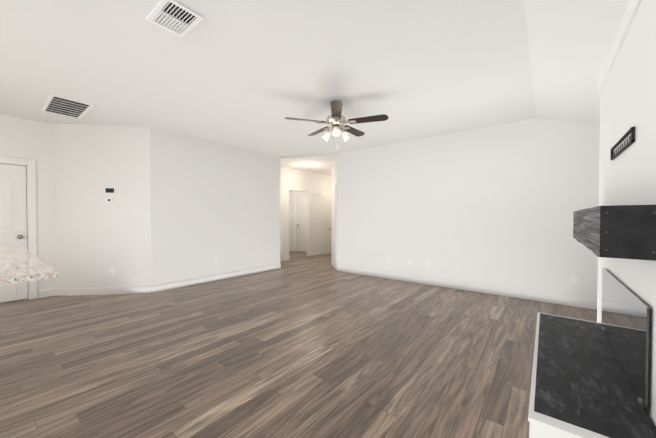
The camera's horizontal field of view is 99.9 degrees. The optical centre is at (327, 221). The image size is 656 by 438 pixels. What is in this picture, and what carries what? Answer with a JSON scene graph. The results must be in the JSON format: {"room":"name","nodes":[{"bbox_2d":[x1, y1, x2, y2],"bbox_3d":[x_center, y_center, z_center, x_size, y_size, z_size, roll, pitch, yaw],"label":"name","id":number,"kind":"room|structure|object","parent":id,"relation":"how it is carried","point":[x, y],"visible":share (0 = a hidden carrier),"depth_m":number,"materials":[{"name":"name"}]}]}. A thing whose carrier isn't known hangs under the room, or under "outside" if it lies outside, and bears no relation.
{"room":"living room","nodes":[
{"label":"living room","id":0,"kind":"room"},
{"bbox_2d":[0,114,55,297],"bbox_3d":[-6.236,-0.147,2.172,0.120,2.740,5.840,1,1,38],"label":"wall","id":1,"kind":"structure","parent":0,"point":[22,138],"depth_m":4.30,"materials":[{"name":"white paint"}]},
{"bbox_2d":[0,164,27,302],"bbox_3d":[-4.828,0.178,3.878,0.108,2.024,0.816,1,1,38],"label":"door","id":2,"kind":"structure","parent":1,"relation":"in","point":[13,217],"depth_m":4.10,"materials":[{"name":"white paint"}]},
{"bbox_2d":[0,157,37,299],"bbox_3d":[-4.848,0.136,3.893,0.108,2.132,1.004,1,1,38],"label":"door frame","id":3,"kind":"structure","parent":1,"relation":"attached to","point":[30,165],"depth_m":4.21,"materials":[{"name":"white paint"}]},
{"bbox_2d":[39,248,596,309],"bbox_3d":[-1.216,1.144,3.614,9.250,0.117,14.300,1,1,38],"label":"baseboard","id":4,"kind":"structure","parent":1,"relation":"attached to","point":[574,302],"depth_m":4.59,"materials":[{"name":"white paint"}]},
{"bbox_2d":[54,124,279,287],"bbox_3d":[-2.774,-0.195,5.592,1.070,2.740,3.820,1,1,38],"label":"wall","id":5,"kind":"structure","parent":0,"point":[182,207],"depth_m":4.61,"materials":[{"name":"white paint"}]},
{"bbox_2d":[104,187,115,202],"bbox_3d":[-3.521,-0.424,4.460,0.156,0.244,0.022,0,1,-7],"label":"switch panel","id":6,"kind":"object","parent":5,"relation":"attached to","point":[110,190],"visible":1,"depth_m":4.45,"materials":[{"name":"white plastic"}]},
{"bbox_2d":[109,268,113,274],"bbox_3d":[-3.522,0.811,4.485,0.070,0.114,0.008,0,1,-7],"label":"electrical outlet","id":7,"kind":"object","parent":5,"relation":"attached to","point":[111,271],"visible":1,"depth_m":4.48,"materials":[{"name":"white plastic"}]},
{"bbox_2d":[0,0,535,155],"bbox_3d":[-1.991,-1.661,5.271,9.430,0.200,16.000,1,1,38],"label":"ceiling","id":8,"kind":"structure","parent":0,"point":[250,74],"depth_m":2.74,"materials":[{"name":"white paint"}]},
{"bbox_2d":[41,94,93,118],"bbox_3d":[-3.534,-1.533,3.732,0.821,0.012,0.410,1,1,38],"label":"ceiling vent","id":9,"kind":"object","parent":8,"relation":"in","point":[62,106],"visible":1,"depth_m":3.70,"materials":[{"name":"white plastic"}]},
{"bbox_2d":[146,0,203,36],"bbox_3d":[-1.137,-1.508,2.048,0.351,0.014,0.260,1,1,38],"label":"ceiling vent","id":10,"kind":"object","parent":8,"relation":"in","point":[176,17],"visible":1,"depth_m":2.04,"materials":[{"name":"white plastic"}]},
{"bbox_2d":[285,100,387,145],"bbox_3d":[0.138,-1.210,3.612,1.272,0.655,1.222,1,1,38],"label":"ceiling fan","id":11,"kind":"object","parent":8,"relation":"hanging from","point":[336,121],"visible":1,"depth_m":3.47,"materials":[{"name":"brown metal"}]},
{"bbox_2d":[289,190,305,247],"bbox_3d":[-0.915,-0.258,9.998,1.780,2.740,0.120,1,1,38],"label":"wall","id":12,"kind":"structure","parent":0,"point":[291,219],"depth_m":10.26,"materials":[{"name":"white paint"}]},
{"bbox_2d":[294,193,305,250],"bbox_3d":[-0.824,0.050,9.900,0.980,2.133,0.108,1,1,38],"label":"door frame","id":13,"kind":"structure","parent":12,"relation":"attached to","point":[295,217],"depth_m":10.12,"materials":[{"name":"white paint"}]},
{"bbox_2d":[297,196,305,251],"bbox_3d":[-0.840,0.093,9.881,0.790,2.023,0.108,1,1,38],"label":"door","id":14,"kind":"structure","parent":12,"relation":"in","point":[301,223],"depth_m":10.00,"materials":[{"name":"white paint"}]},
{"bbox_2d":[0,251,596,437],"bbox_3d":[-0.787,1.242,4.360,12.500,0.100,16.000,1,1,38],"label":"floor","id":15,"kind":"structure","parent":0,"point":[299,344],"depth_m":2.42,"materials":[{"name":"brown wood"}]},
{"bbox_2d":[0,246,57,284],"bbox_3d":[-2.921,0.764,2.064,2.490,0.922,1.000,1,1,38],"label":"countertop","id":16,"kind":"structure","parent":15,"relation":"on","point":[19,264],"depth_m":1.83,"materials":[{"name":"stone"}]},
{"bbox_2d":[528,312,655,437],"bbox_3d":[1.680,1.067,1.865,0.457,0.323,1.824,1,1,38],"label":"hearth","id":17,"kind":"object","parent":15,"relation":"on","point":[581,386],"visible":0.9,"depth_m":1.50,"materials":[{"name":"black stone"}]},
{"bbox_2d":[280,166,331,256],"bbox_3d":[-0.368,-0.246,9.158,0.120,2.740,4.760,1,1,38],"label":"wall","id":18,"kind":"structure","parent":0,"point":[316,187],"depth_m":8.81,"materials":[{"name":"white paint"}]},
{"bbox_2d":[280,153,336,175],"bbox_3d":[-0.382,-1.598,9.073,4.240,0.055,4.640,1,1,38],"label":"ceiling","id":19,"kind":"structure","parent":0,"point":[320,163],"depth_m":7.25,"materials":[{"name":"white paint"}]},
{"bbox_2d":[332,157,336,183],"bbox_3d":[1.266,-0.232,8.179,0.800,2.740,4.030,1,1,38],"label":"wall","id":20,"kind":"structure","parent":0,"point":[334,171],"depth_m":6.92,"materials":[{"name":"white paint"}]},
{"bbox_2d":[329,185,335,269],"bbox_3d":[0.140,0.134,6.915,0.562,2.023,0.546,1,1,38],"label":"hall door","id":21,"kind":"structure","parent":20,"relation":"in","point":[333,226],"depth_m":6.87,"materials":[{"name":"white paint"}]},
{"bbox_2d":[337,118,599,300],"bbox_3d":[2.445,-0.184,4.768,5.560,2.740,0.140,1,1,38],"label":"wall","id":22,"kind":"structure","parent":0,"point":[497,206],"depth_m":4.60,"materials":[{"name":"white paint"}]},
{"bbox_2d":[332,181,336,270],"bbox_3d":[0.168,0.100,6.912,0.041,2.112,0.904,0,1,-7],"label":"door frame","id":23,"kind":"structure","parent":22,"relation":"attached to","point":[334,183],"depth_m":6.47,"materials":[{"name":"white paint"}]},
{"bbox_2d":[570,276,576,284],"bbox_3d":[3.459,0.834,3.886,0.070,0.114,0.008,1,1,38],"label":"electrical outlet","id":24,"kind":"object","parent":22,"relation":"attached to","point":[573,279],"visible":1,"depth_m":3.88,"materials":[{"name":"white plastic"}]},
{"bbox_2d":[524,0,628,124],"bbox_3d":[2.442,-1.284,1.772,1.870,0.854,16.000,1,1,38],"label":"ceiling","id":25,"kind":"structure","parent":0,"point":[570,43],"depth_m":2.32,"materials":[{"name":"white paint"}]},
{"bbox_2d":[597,0,655,423],"bbox_3d":[2.265,-0.135,1.380,1.040,2.740,2.500,1,1,38],"label":"wall bump-out","id":26,"kind":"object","parent":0,"point":[627,176],"visible":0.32,"depth_m":1.60,"materials":[{"name":"white paint"}]},
{"bbox_2d":[573,205,655,260],"bbox_3d":[1.866,0.040,1.881,0.201,0.248,1.633,1,1,38],"label":"mantel shelf","id":27,"kind":"object","parent":26,"relation":"attached to","point":[622,231],"visible":1,"depth_m":1.26,"materials":[{"name":"black wood"}]},
{"bbox_2d":[598,0,640,93],"bbox_3d":[1.850,-1.274,1.692,0.018,0.120,2.500,1,1,38],"label":"trim","id":28,"kind":"structure","parent":26,"relation":"attached to","point":[629,14],"depth_m":1.91,"materials":[{"name":"white paint"}]},
{"bbox_2d":[610,126,635,159],"bbox_3d":[1.961,-0.504,1.845,0.016,0.085,0.660,1,1,38],"label":"wall sign","id":29,"kind":"object","parent":26,"relation":"attached to","point":[624,142],"visible":1,"depth_m":1.77,"materials":[{"name":"black metal"}]},
{"bbox_2d":[601,268,648,412],"bbox_3d":[1.924,0.653,1.827,0.020,0.504,1.320,1,1,38],"label":"fireplace","id":30,"kind":"object","parent":26,"relation":"attached to","point":[625,320],"visible":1,"depth_m":1.59,"materials":[{"name":"black metal"}]}
]}

